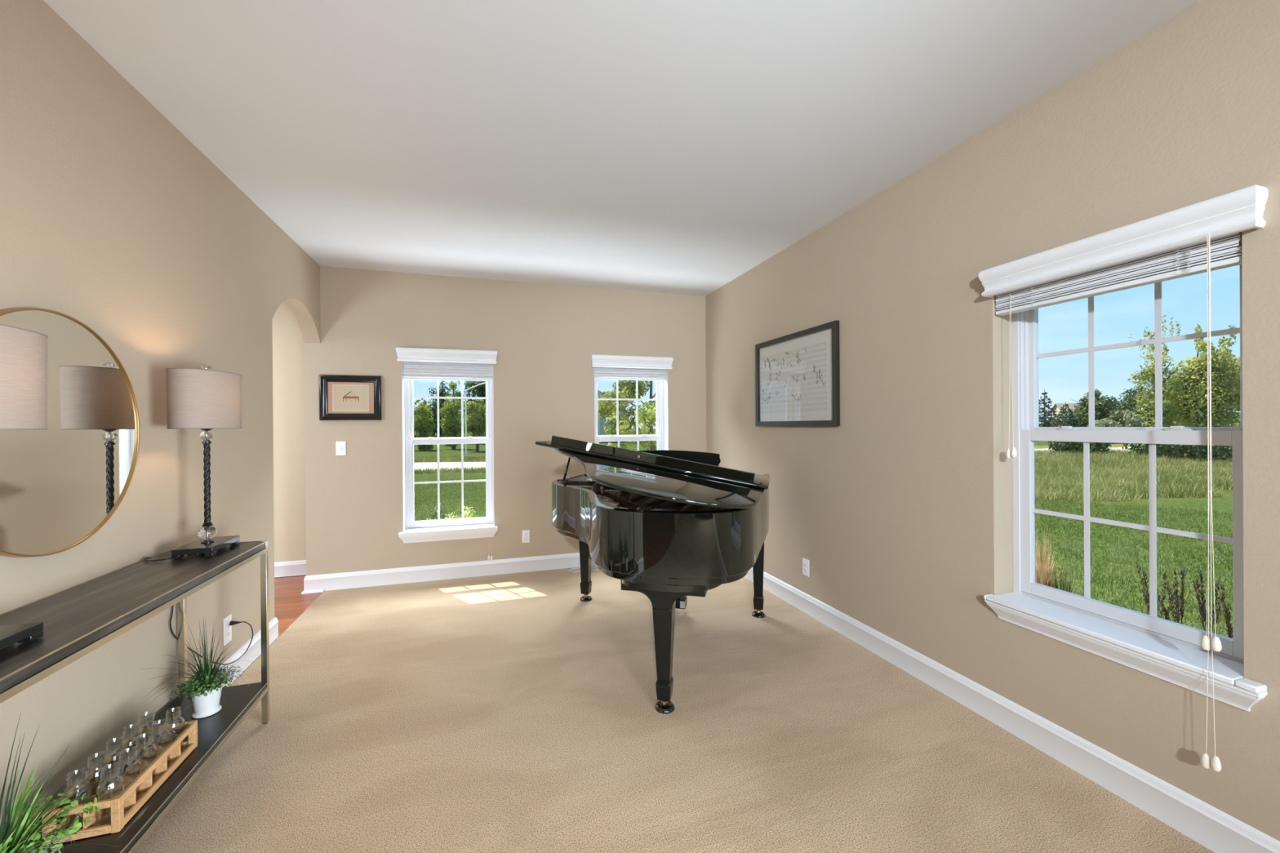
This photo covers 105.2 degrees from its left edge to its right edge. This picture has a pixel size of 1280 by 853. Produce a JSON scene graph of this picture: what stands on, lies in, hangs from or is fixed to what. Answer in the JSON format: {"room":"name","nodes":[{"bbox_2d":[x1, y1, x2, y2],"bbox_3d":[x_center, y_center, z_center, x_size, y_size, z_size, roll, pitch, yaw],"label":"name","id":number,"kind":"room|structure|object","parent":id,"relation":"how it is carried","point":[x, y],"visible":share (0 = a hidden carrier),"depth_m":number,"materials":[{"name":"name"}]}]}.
{"room":"music room","nodes":[
{"label":"music room","id":0,"kind":"room"},
{"bbox_2d":[0,0,320,826],"bbox_3d":[-1.568,0.015,0.345,0.115,2.740,7.893,0,0,-17],"label":"wall","id":1,"kind":"structure","parent":0,"point":[113,221],"depth_m":1.94,"materials":[{"name":"beige paint"}]},
{"bbox_2d":[0,307,139,557],"bbox_3d":[-1.869,0.018,1.556,0.028,0.770,0.770,0,0,-17],"label":"wall mirror","id":2,"kind":"object","parent":1,"relation":"attached to","point":[60,484],"visible":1,"depth_m":1.61,"materials":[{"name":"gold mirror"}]},
{"bbox_2d":[222,613,231,646],"bbox_3d":[-2.205,1.088,2.618,0.009,0.142,0.080,0,0,-17],"label":"wall outlet","id":3,"kind":"object","parent":1,"relation":"attached to","point":[227,628],"visible":1,"depth_m":2.61,"materials":[{"name":"white plastic"}]},
{"bbox_2d":[218,617,278,687],"bbox_3d":[-1.980,1.316,1.723,0.132,0.137,3.103,0,0,-17],"label":"baseboard","id":4,"kind":"structure","parent":1,"relation":"attached to","point":[254,650],"depth_m":2.84,"materials":[{"name":"white paint"}]},
{"bbox_2d":[301,589,324,594],"bbox_3d":[-2.800,1.380,4.288,0.160,0.020,0.430,0,0,-17],"label":"trim","id":5,"kind":"structure","parent":1,"relation":"attached to","point":[316,590],"depth_m":4.09,"materials":[{"name":"white paint"}]},
{"bbox_2d":[271,302,306,562],"bbox_3d":[-4.678,0.029,4.155,3.945,2.740,0.100,0,0,-17],"label":"wall","id":6,"kind":"structure","parent":0,"point":[288,342],"depth_m":4.54,"materials":[{"name":"beige paint"}]},
{"bbox_2d":[304,266,706,575],"bbox_3d":[-1.034,0.002,4.943,3.882,2.740,0.567,0,0,-17],"label":"wall","id":7,"kind":"structure","parent":0,"point":[544,337],"depth_m":4.55,"materials":[{"name":"beige paint"}]},
{"bbox_2d":[335,441,346,455],"bbox_3d":[-2.547,0.186,4.165,0.076,0.120,0.016,0,0,-17],"label":"light switch","id":8,"kind":"object","parent":7,"relation":"attached to","point":[340,446],"visible":1,"depth_m":4.17,"materials":[{"name":"white plastic"}]},
{"bbox_2d":[319,374,382,420],"bbox_3d":[-2.470,-0.245,4.181,0.465,0.382,0.033,0,0,-17],"label":"picture frame","id":9,"kind":"object","parent":7,"relation":"attached to","point":[341,397],"visible":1,"depth_m":4.18,"materials":[{"name":"black wood"}]},
{"bbox_2d":[274,552,596,591],"bbox_3d":[-2.909,1.318,4.348,7.417,0.137,0.584,0,0,-17],"label":"baseboard","id":10,"kind":"structure","parent":7,"relation":"attached to","point":[344,580],"depth_m":4.43,"materials":[{"name":"white paint"}]},
{"bbox_2d":[398,361,497,543],"bbox_3d":[-1.751,0.179,4.505,0.837,1.702,0.262,0,0,-17],"label":"window","id":11,"kind":"structure","parent":7,"relation":"in","point":[439,530],"depth_m":4.49,"materials":[{"name":"white plastic"}]},
{"bbox_2d":[395,346,497,560],"bbox_3d":[-1.725,0.268,4.426,0.846,1.924,0.134,0,0,-17],"label":"window blind","id":12,"kind":"object","parent":11,"relation":"attached to","point":[418,363],"visible":0.98,"depth_m":4.41,"materials":[{"name":"white wood"}]},
{"bbox_2d":[521,529,529,542],"bbox_3d":[-1.079,1.040,4.627,0.072,0.118,0.009,0,0,-17],"label":"wall outlet","id":13,"kind":"object","parent":7,"relation":"attached to","point":[525,534],"visible":1,"depth_m":4.62,"materials":[{"name":"white plastic"}]},
{"bbox_2d":[594,368,668,450],"bbox_3d":[-0.100,0.166,5.020,0.840,1.702,0.262,0,0,-17],"label":"window","id":14,"kind":"structure","parent":7,"relation":"in","point":[661,436],"depth_m":5.12,"materials":[{"name":"white plastic"}]},
{"bbox_2d":[590,354,673,449],"bbox_3d":[-0.075,0.256,4.941,0.849,1.924,0.135,0,0,-17],"label":"window blind","id":15,"kind":"object","parent":14,"relation":"attached to","point":[621,367],"visible":0.91,"depth_m":4.92,"materials":[{"name":"white wood"}]},
{"bbox_2d":[44,0,1199,296],"bbox_3d":[-1.703,-1.415,0.600,7.727,0.120,8.660,0,0,-17],"label":"ceiling","id":16,"kind":"structure","parent":0,"point":[680,147],"depth_m":2.09,"materials":[{"name":"white paint"}]},
{"bbox_2d":[133,565,1214,852],"bbox_3d":[-1.703,1.435,0.652,7.717,0.100,8.560,0,0,-17],"label":"floor","id":17,"kind":"structure","parent":0,"point":[513,713],"depth_m":2.10,"materials":[{"name":"beige carpet"}]},
{"bbox_2d":[0,540,269,852],"bbox_3d":[-1.664,0.959,1.487,0.335,0.848,1.592,0,0,-17],"label":"console table","id":18,"kind":"object","parent":17,"relation":"on","point":[79,620],"visible":0.79,"depth_m":1.59,"materials":[{"name":"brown wood"}]},
{"bbox_2d":[0,324,48,649],"bbox_3d":[-1.551,0.135,1.107,0.236,0.799,0.361,0,0,4],"label":"table lamp","id":19,"kind":"object","parent":18,"relation":"on","point":[23,352],"visible":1,"depth_m":1.16,"materials":[{"name":"black"}]},
{"bbox_2d":[0,712,165,852],"bbox_3d":[-1.531,1.008,1.248,0.475,0.591,0.547,0,0,25],"label":"potted plant","id":20,"kind":"object","parent":18,"relation":"on","point":[14,838],"visible":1,"depth_m":1.23,"materials":[{"name":"green plant"}]},
{"bbox_2d":[41,720,197,846],"bbox_3d":[-1.673,1.143,1.606,0.173,0.098,0.408,0,0,-17],"label":"wooden crate","id":21,"kind":"object","parent":18,"relation":"on","point":[127,802],"visible":0.8,"depth_m":1.56,"materials":[{"name":"brown wood"}]},
{"bbox_2d":[62,768,92,829],"bbox_3d":[-1.663,1.102,1.446,0.059,0.162,0.059,0,0,-17],"label":"glass bottle","id":22,"kind":"object","parent":21,"relation":"in","point":[84,780],"visible":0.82,"depth_m":1.45,"materials":[{"name":"clear glass"}]},
{"bbox_2d":[82,751,111,796],"bbox_3d":[-1.687,1.102,1.521,0.059,0.162,0.059,0,0,-2],"label":"glass bottle","id":23,"kind":"object","parent":21,"relation":"in","point":[104,754],"visible":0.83,"depth_m":1.52,"materials":[{"name":"clear glass"}]},
{"bbox_2d":[95,762,124,825],"bbox_3d":[-1.590,1.102,1.470,0.059,0.162,0.059,0,0,15],"label":"glass bottle","id":24,"kind":"object","parent":21,"relation":"in","point":[117,774],"visible":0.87,"depth_m":1.46,"materials":[{"name":"clear glass"}]},
{"bbox_2d":[102,736,128,777],"bbox_3d":[-1.710,1.102,1.595,0.059,0.162,0.059,0,0,14],"label":"glass bottle","id":25,"kind":"object","parent":21,"relation":"in","point":[108,752],"visible":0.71,"depth_m":1.60,"materials":[{"name":"clear glass"}]},
{"bbox_2d":[115,746,142,798],"bbox_3d":[-1.613,1.102,1.544,0.059,0.162,0.059,0,0,31],"label":"glass bottle","id":26,"kind":"object","parent":21,"relation":"in","point":[135,749],"visible":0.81,"depth_m":1.55,"materials":[{"name":"clear glass"}]},
{"bbox_2d":[119,723,144,761],"bbox_3d":[-1.733,1.102,1.669,0.059,0.162,0.059,0,0,29],"label":"glass bottle","id":27,"kind":"object","parent":21,"relation":"in","point":[125,737],"visible":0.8,"depth_m":1.67,"materials":[{"name":"clear glass"}]},
{"bbox_2d":[132,732,157,782],"bbox_3d":[-1.636,1.102,1.618,0.059,0.162,0.059,-1,0,-44],"label":"glass bottle","id":28,"kind":"object","parent":21,"relation":"in","point":[138,743],"visible":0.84,"depth_m":1.63,"materials":[{"name":"clear glass"}]},
{"bbox_2d":[134,710,158,748],"bbox_3d":[-1.756,1.102,1.743,0.059,0.162,0.059,0,0,45],"label":"glass bottle","id":29,"kind":"object","parent":21,"relation":"in","point":[140,723],"visible":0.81,"depth_m":1.75,"materials":[{"name":"clear glass"}]},
{"bbox_2d":[147,718,171,767],"bbox_3d":[-1.659,1.102,1.692,0.059,0.162,0.059,0,0,-28],"label":"glass bottle","id":30,"kind":"object","parent":21,"relation":"in","point":[153,726],"visible":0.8,"depth_m":1.70,"materials":[{"name":"clear glass"}]},
{"bbox_2d":[162,706,184,753],"bbox_3d":[-1.682,1.102,1.766,0.059,0.162,0.059,0,0,-13],"label":"glass bottle","id":31,"kind":"object","parent":21,"relation":"in","point":[182,718],"visible":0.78,"depth_m":1.77,"materials":[{"name":"clear glass"}]},
{"bbox_2d":[31,682,266,852],"bbox_3d":[-1.663,1.204,1.488,0.328,0.022,1.584,0,0,-17],"label":"shelf","id":32,"kind":"object","parent":18,"relation":"attached to","point":[213,731],"depth_m":1.77,"materials":[{"name":"black wood"}]},
{"bbox_2d":[143,364,253,665],"bbox_3d":[-1.962,0.479,2.319,0.303,1.485,0.846,0,0,-17],"label":"table lamp","id":33,"kind":"object","parent":18,"relation":"on","point":[205,399],"visible":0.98,"depth_m":2.01,"materials":[{"name":"black"}]},
{"bbox_2d":[142,617,276,718],"bbox_3d":[-1.817,0.994,2.045,0.398,0.408,0.427,0,0,-13],"label":"potted plant","id":34,"kind":"object","parent":18,"relation":"on","point":[205,695],"visible":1,"depth_m":2.02,"materials":[{"name":"green plant"}]},
{"bbox_2d":[568,565,599,573],"bbox_3d":[-0.524,1.366,4.684,0.310,0.006,0.125,0,0,-17],"label":"floor vent","id":35,"kind":"object","parent":17,"relation":"in","point":[593,568],"visible":0.56,"depth_m":4.67,"materials":[{"name":"beige metal"}]},
{"bbox_2d":[579,595,592,601],"bbox_3d":[-0.427,1.361,3.874,0.098,0.018,0.098,0,0,-17],"label":"cup","id":36,"kind":"object","parent":17,"relation":"on","point":[589,598],"visible":0.92,"depth_m":3.84,"materials":[{"name":"clear glass"}]},
{"bbox_2d":[534,435,770,707],"bbox_3d":[0.046,0.708,3.074,1.495,1.309,1.942,0,0,15],"label":"grand piano","id":37,"kind":"object","parent":17,"relation":"on","point":[671,526],"visible":1,"depth_m":2.34,"materials":[{"name":"black paint"}]},
{"bbox_2d":[654,700,675,714],"bbox_3d":[0.121,1.360,2.379,0.098,0.018,0.098,0,0,-17],"label":"cup","id":38,"kind":"object","parent":17,"relation":"on","point":[670,708],"visible":0.87,"depth_m":2.36,"materials":[{"name":"clear glass"}]},
{"bbox_2d":[751,610,765,617],"bbox_3d":[0.855,1.353,3.527,0.098,0.018,0.098,0,0,-17],"label":"cup","id":39,"kind":"object","parent":17,"relation":"on","point":[754,614],"visible":0.89,"depth_m":3.50,"materials":[{"name":"glass"}]},
{"bbox_2d":[705,0,1279,841],"bbox_3d":[1.979,-0.013,1.452,0.210,2.740,7.893,0,0,-17],"label":"wall","id":40,"kind":"structure","parent":0,"point":[900,512],"depth_m":2.26,"materials":[{"name":"beige paint"}]},
{"bbox_2d":[755,320,839,426],"bbox_3d":[1.150,-0.350,3.697,0.032,0.693,1.007,0,0,-17],"label":"picture frame","id":41,"kind":"object","parent":40,"relation":"attached to","point":[797,374],"visible":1,"depth_m":3.60,"materials":[{"name":"black"}]},
{"bbox_2d":[802,557,809,577],"bbox_3d":[1.210,1.029,3.574,0.009,0.122,0.075,0,0,-17],"label":"wall outlet","id":42,"kind":"object","parent":40,"relation":"attached to","point":[805,562],"visible":1,"depth_m":3.57,"materials":[{"name":"white plastic"}]},
{"bbox_2d":[744,567,1279,852],"bbox_3d":[1.882,1.290,1.414,0.016,0.137,7.879,0,0,-17],"label":"baseboard","id":43,"kind":"structure","parent":40,"relation":"attached to","point":[1211,828],"depth_m":1.97,"materials":[{"name":"white paint"}]},
{"bbox_2d":[983,264,1266,711],"bbox_3d":[1.819,0.091,1.882,0.262,1.566,0.839,0,0,-17],"label":"window","id":44,"kind":"structure","parent":40,"relation":"in","point":[1167,651],"depth_m":1.87,"materials":[{"name":"white plastic"}]},
{"bbox_2d":[978,184,1268,772],"bbox_3d":[1.738,0.181,1.857,0.139,1.789,0.848,0,0,-17],"label":"window blind","id":45,"kind":"object","parent":44,"relation":"attached to","point":[1205,236],"visible":0.96,"depth_m":1.71,"materials":[{"name":"white plastic"}]},
{"label":"outside","id":46,"kind":"structure","parent":0,"visible":0},
{"bbox_2d":[413,426,1237,638],"bbox_3d":[65.677,0.991,125.253,320.000,0.340,320.000,0,0,-17],"label":"ground","id":47,"kind":"structure","parent":46,"point":[1224,504],"depth_m":8.66,"materials":[{"name":"green plant"}]},
{"bbox_2d":[413,401,435,450],"bbox_3d":[-16.916,0.030,37.945,1.970,3.929,1.795,-1,0,-43],"label":"tree","id":48,"kind":"object","parent":47,"relation":"on","point":[421,423],"visible":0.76,"depth_m":37.75,"materials":[{"name":"green plant"}]},
{"bbox_2d":[413,501,444,520],"bbox_3d":[-2.783,1.412,6.274,0.528,0.847,0.513,0,0,-17],"label":"shrub","id":49,"kind":"object","parent":47,"relation":"on","point":[429,517],"visible":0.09,"depth_m":6.33,"materials":[{"name":"green plant"}]},
{"bbox_2d":[413,386,464,436],"bbox_3d":[-39.833,-2.331,96.017,12.662,10.688,13.822,0,0,-17],"label":"tree","id":50,"kind":"object","parent":47,"relation":"on","point":[433,404],"visible":0.14,"depth_m":94.13,"materials":[{"name":"green plant"}]},
{"bbox_2d":[432,502,446,519],"bbox_3d":[-2.667,1.420,6.511,0.186,0.825,0.188,0,0,-17],"label":"shrub","id":51,"kind":"object","parent":47,"relation":"on","point":[444,510],"visible":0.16,"depth_m":6.48,"materials":[{"name":"green plant"}]},
{"bbox_2d":[435,380,451,437],"bbox_3d":[-21.295,-2.444,52.998,1.575,8.910,1.578,0,0,5],"label":"tree","id":52,"kind":"object","parent":47,"relation":"on","point":[441,393],"visible":0.55,"depth_m":52.81,"materials":[{"name":"green plant"}]},
{"bbox_2d":[413,453,485,474],"bbox_3d":[-9.676,1.734,23.722,7.727,0.311,11.466,0,0,-17],"label":"meadow grass","id":53,"kind":"structure","parent":47,"relation":"on","point":[456,458],"depth_m":25.02,"materials":[{"name":"green plant"}]},
{"bbox_2d":[413,478,485,520],"bbox_3d":[-4.619,1.804,10.763,4.056,0.145,12.776,0,0,-16],"label":"grass","id":54,"kind":"structure","parent":47,"relation":"on","point":[469,490],"depth_m":12.22,"materials":[{"name":"green plant"}]},
{"bbox_2d":[439,380,465,449],"bbox_3d":[-15.279,-1.407,39.899,2.175,6.779,2.258,0,0,-17],"label":"tree","id":55,"kind":"object","parent":47,"relation":"on","point":[450,420],"visible":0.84,"depth_m":39.59,"materials":[{"name":"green plant"}]},
{"bbox_2d":[440,504,475,519],"bbox_3d":[-2.395,1.419,6.295,0.575,0.826,0.484,0,0,-42],"label":"shrub","id":56,"kind":"object","parent":47,"relation":"on","point":[466,513],"visible":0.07,"depth_m":6.27,"materials":[{"name":"green plant"}]},
{"bbox_2d":[460,399,485,451],"bbox_3d":[-11.947,-0.140,36.030,2.253,4.171,1.948,0,0,7],"label":"tree","id":57,"kind":"object","parent":47,"relation":"on","point":[477,423],"visible":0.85,"depth_m":35.57,"materials":[{"name":"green plant"}]},
{"bbox_2d":[463,377,485,444],"bbox_3d":[-16.753,-2.893,53.058,4.921,9.724,4.761,0,0,32],"label":"tree","id":58,"kind":"object","parent":47,"relation":"on","point":[480,390],"visible":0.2,"depth_m":51.97,"materials":[{"name":"green plant"}]},
{"bbox_2d":[464,382,485,455],"bbox_3d":[-9.851,-0.516,30.134,1.764,4.710,0.312,0,0,-17],"label":"street lamp","id":59,"kind":"object","parent":47,"relation":"on","point":[485,382],"visible":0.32,"depth_m":29.96,"materials":[{"name":"white paint"}]},
{"bbox_2d":[597,390,629,442],"bbox_3d":[-8.135,-2.123,60.512,13.200,8.187,12.630,0,0,-6],"label":"house","id":60,"kind":"structure","parent":47,"relation":"on","point":[601,422],"depth_m":54.90,"materials":[{"name":"green"}]},
{"bbox_2d":[597,377,657,450],"bbox_3d":[0.389,-0.464,11.073,2.998,4.729,3.277,0,0,-17],"label":"tree","id":61,"kind":"object","parent":47,"relation":"on","point":[627,388],"visible":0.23,"depth_m":10.75,"materials":[{"name":"green plant"}]},
{"bbox_2d":[1035,526,1062,589],"bbox_3d":[3.808,1.366,4.642,0.410,0.875,0.419,0,0,-11],"label":"ornamental grass","id":62,"kind":"object","parent":47,"relation":"on","point":[1042,575],"depth_m":4.61,"materials":[{"name":"plant"}]},
{"bbox_2d":[1039,388,1062,426],"bbox_3d":[49.755,-1.594,60.112,4.246,6.100,4.447,0,0,-17],"label":"spruce tree","id":63,"kind":"object","parent":47,"relation":"on","point":[1046,423],"visible":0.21,"depth_m":59.77,"materials":[{"name":"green plant"}]},
{"bbox_2d":[1052,403,1079,425],"bbox_3d":[99.074,-2.632,112.244,6.150,7.500,5.413,0,0,15],"label":"house","id":64,"kind":"structure","parent":47,"relation":"on","point":[1057,406],"depth_m":112.16,"materials":[{"name":"beige"}]},
{"bbox_2d":[1048,556,1084,595],"bbox_3d":[3.960,1.504,4.613,0.514,0.586,0.528,0,0,-17],"label":"ornamental grass","id":65,"kind":"object","parent":47,"relation":"on","point":[1064,584],"depth_m":4.60,"materials":[{"name":"green plant"}]},
{"bbox_2d":[1049,401,1083,426],"bbox_3d":[48.072,-0.667,55.145,3.951,4.300,3.921,0,0,-17],"label":"spruce tree","id":66,"kind":"object","parent":47,"relation":"on","point":[1067,420],"visible":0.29,"depth_m":54.96,"materials":[{"name":"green plant"}]},
{"bbox_2d":[1046,424,1111,455],"bbox_3d":[20.648,0.858,23.077,2.313,1.961,2.419,0,0,44],"label":"shrub","id":67,"kind":"object","parent":47,"relation":"on","point":[1060,446],"visible":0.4,"depth_m":22.56,"materials":[{"name":"green plant"}]},
{"bbox_2d":[1074,396,1111,426],"bbox_3d":[52.268,-0.980,56.237,3.817,5.009,3.480,0,0,2],"label":"tree","id":68,"kind":"object","parent":47,"relation":"on","point":[1101,406],"visible":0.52,"depth_m":55.69,"materials":[{"name":"green plant"}]},
{"bbox_2d":[1071,388,1120,426],"bbox_3d":[56.469,-1.551,60.304,5.578,6.253,4.992,0,0,-17],"label":"tree","id":69,"kind":"object","parent":47,"relation":"on","point":[1097,393],"visible":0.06,"depth_m":59.55,"materials":[{"name":"green plant"}]},
{"bbox_2d":[1082,418,1122,444],"bbox_3d":[39.833,0.647,42.174,2.960,2.599,2.819,0,0,20],"label":"shrub","id":70,"kind":"object","parent":47,"relation":"on","point":[1105,423],"visible":0.13,"depth_m":41.78,"materials":[{"name":"green plant"}]},
{"bbox_2d":[1094,408,1148,426],"bbox_3d":[44.416,0.023,45.020,3.396,3.278,4.054,0,0,-17],"label":"shrub","id":71,"kind":"object","parent":47,"relation":"on","point":[1123,418],"visible":0.38,"depth_m":44.23,"materials":[{"name":"green plant"}]},
{"bbox_2d":[1034,448,1232,502],"bbox_3d":[15.914,1.376,17.102,21.643,0.667,10.292,-1,0,-44],"label":"meadow grass","id":72,"kind":"structure","parent":47,"relation":"on","point":[1196,471],"depth_m":14.43,"materials":[{"name":"green plant"}]},
{"bbox_2d":[1034,497,1233,639],"bbox_3d":[6.135,1.735,7.016,11.856,0.145,4.658,0,0,-37],"label":"grass","id":73,"kind":"structure","parent":47,"relation":"on","point":[1095,544],"depth_m":6.49,"materials":[{"name":"green plant"}]},
{"bbox_2d":[1115,386,1152,426],"bbox_3d":[62.361,-1.853,60.731,6.295,6.818,5.867,0,0,-17],"label":"tree","id":74,"kind":"object","parent":47,"relation":"on","point":[1127,402],"visible":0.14,"depth_m":61.40,"materials":[{"name":"green plant"}]},
{"bbox_2d":[1135,560,1174,620],"bbox_3d":[3.991,1.425,3.795,0.099,0.729,0.206,0,0,-32],"label":"plant","id":75,"kind":"object","parent":47,"relation":"on","point":[1146,595],"visible":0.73,"depth_m":3.81,"materials":[{"name":"plant"}]},
{"bbox_2d":[1127,314,1184,426],"bbox_3d":[27.396,-2.235,25.904,2.095,7.422,2.066,0,0,-17],"label":"tree","id":76,"kind":"object","parent":47,"relation":"on","point":[1148,373],"visible":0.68,"depth_m":25.75,"materials":[{"name":"green plant"}]},
{"bbox_2d":[1132,395,1182,426],"bbox_3d":[58.388,-1.211,53.998,4.948,5.574,5.204,0,0,-17],"label":"tree","id":77,"kind":"object","parent":47,"relation":"on","point":[1143,406],"visible":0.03,"depth_m":54.64,"materials":[{"name":"green plant"}]},
{"bbox_2d":[1157,567,1185,624],"bbox_3d":[4.081,1.432,3.749,0.161,0.714,0.120,0,0,-17],"label":"plant","id":78,"kind":"object","parent":47,"relation":"on","point":[1176,602],"visible":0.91,"depth_m":3.72,"materials":[{"name":"plant"}]},
{"bbox_2d":[1121,422,1233,462],"bbox_3d":[22.571,0.967,20.261,3.306,2.242,3.538,0,0,29],"label":"shrub","id":79,"kind":"object","parent":47,"relation":"on","point":[1169,450],"visible":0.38,"depth_m":19.73,"materials":[{"name":"green plant"}]},
{"bbox_2d":[1148,323,1239,426],"bbox_3d":[29.592,-1.967,25.941,3.283,6.742,3.666,0,0,-17],"label":"tree","id":80,"kind":"object","parent":47,"relation":"on","point":[1193,405],"visible":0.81,"depth_m":25.32,"materials":[{"name":"green plant"}]},
{"bbox_2d":[1192,569,1224,633],"bbox_3d":[4.225,1.428,3.644,0.197,0.720,0.104,0,0,15],"label":"plant","id":81,"kind":"object","parent":47,"relation":"on","point":[1203,616],"visible":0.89,"depth_m":3.62,"materials":[{"name":"brown plant"}]},
{"bbox_2d":[1221,591,1233,638],"bbox_3d":[4.277,1.418,3.522,0.164,0.740,0.118,-1,0,-43],"label":"plant","id":82,"kind":"object","parent":47,"relation":"on","point":[1228,624],"visible":0.44,"depth_m":3.52,"materials":[{"name":"plant"}]},
{"bbox_2d":[1217,353,1239,426],"bbox_3d":[33.681,-2.241,26.665,4.008,7.320,4.305,0,0,39],"label":"tree","id":83,"kind":"object","parent":47,"relation":"on","point":[1237,362],"visible":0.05,"depth_m":26.79,"materials":[{"name":"green plant"}]},
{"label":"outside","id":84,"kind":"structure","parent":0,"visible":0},
{"bbox_2d":[413,447,1230,471],"bbox_3d":[41.724,1.595,34.182,220.000,0.544,20.900,0,0,-17],"label":"road","id":85,"kind":"structure","parent":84,"point":[424,465],"depth_m":23.10,"materials":[{"name":"grey asphalt"}]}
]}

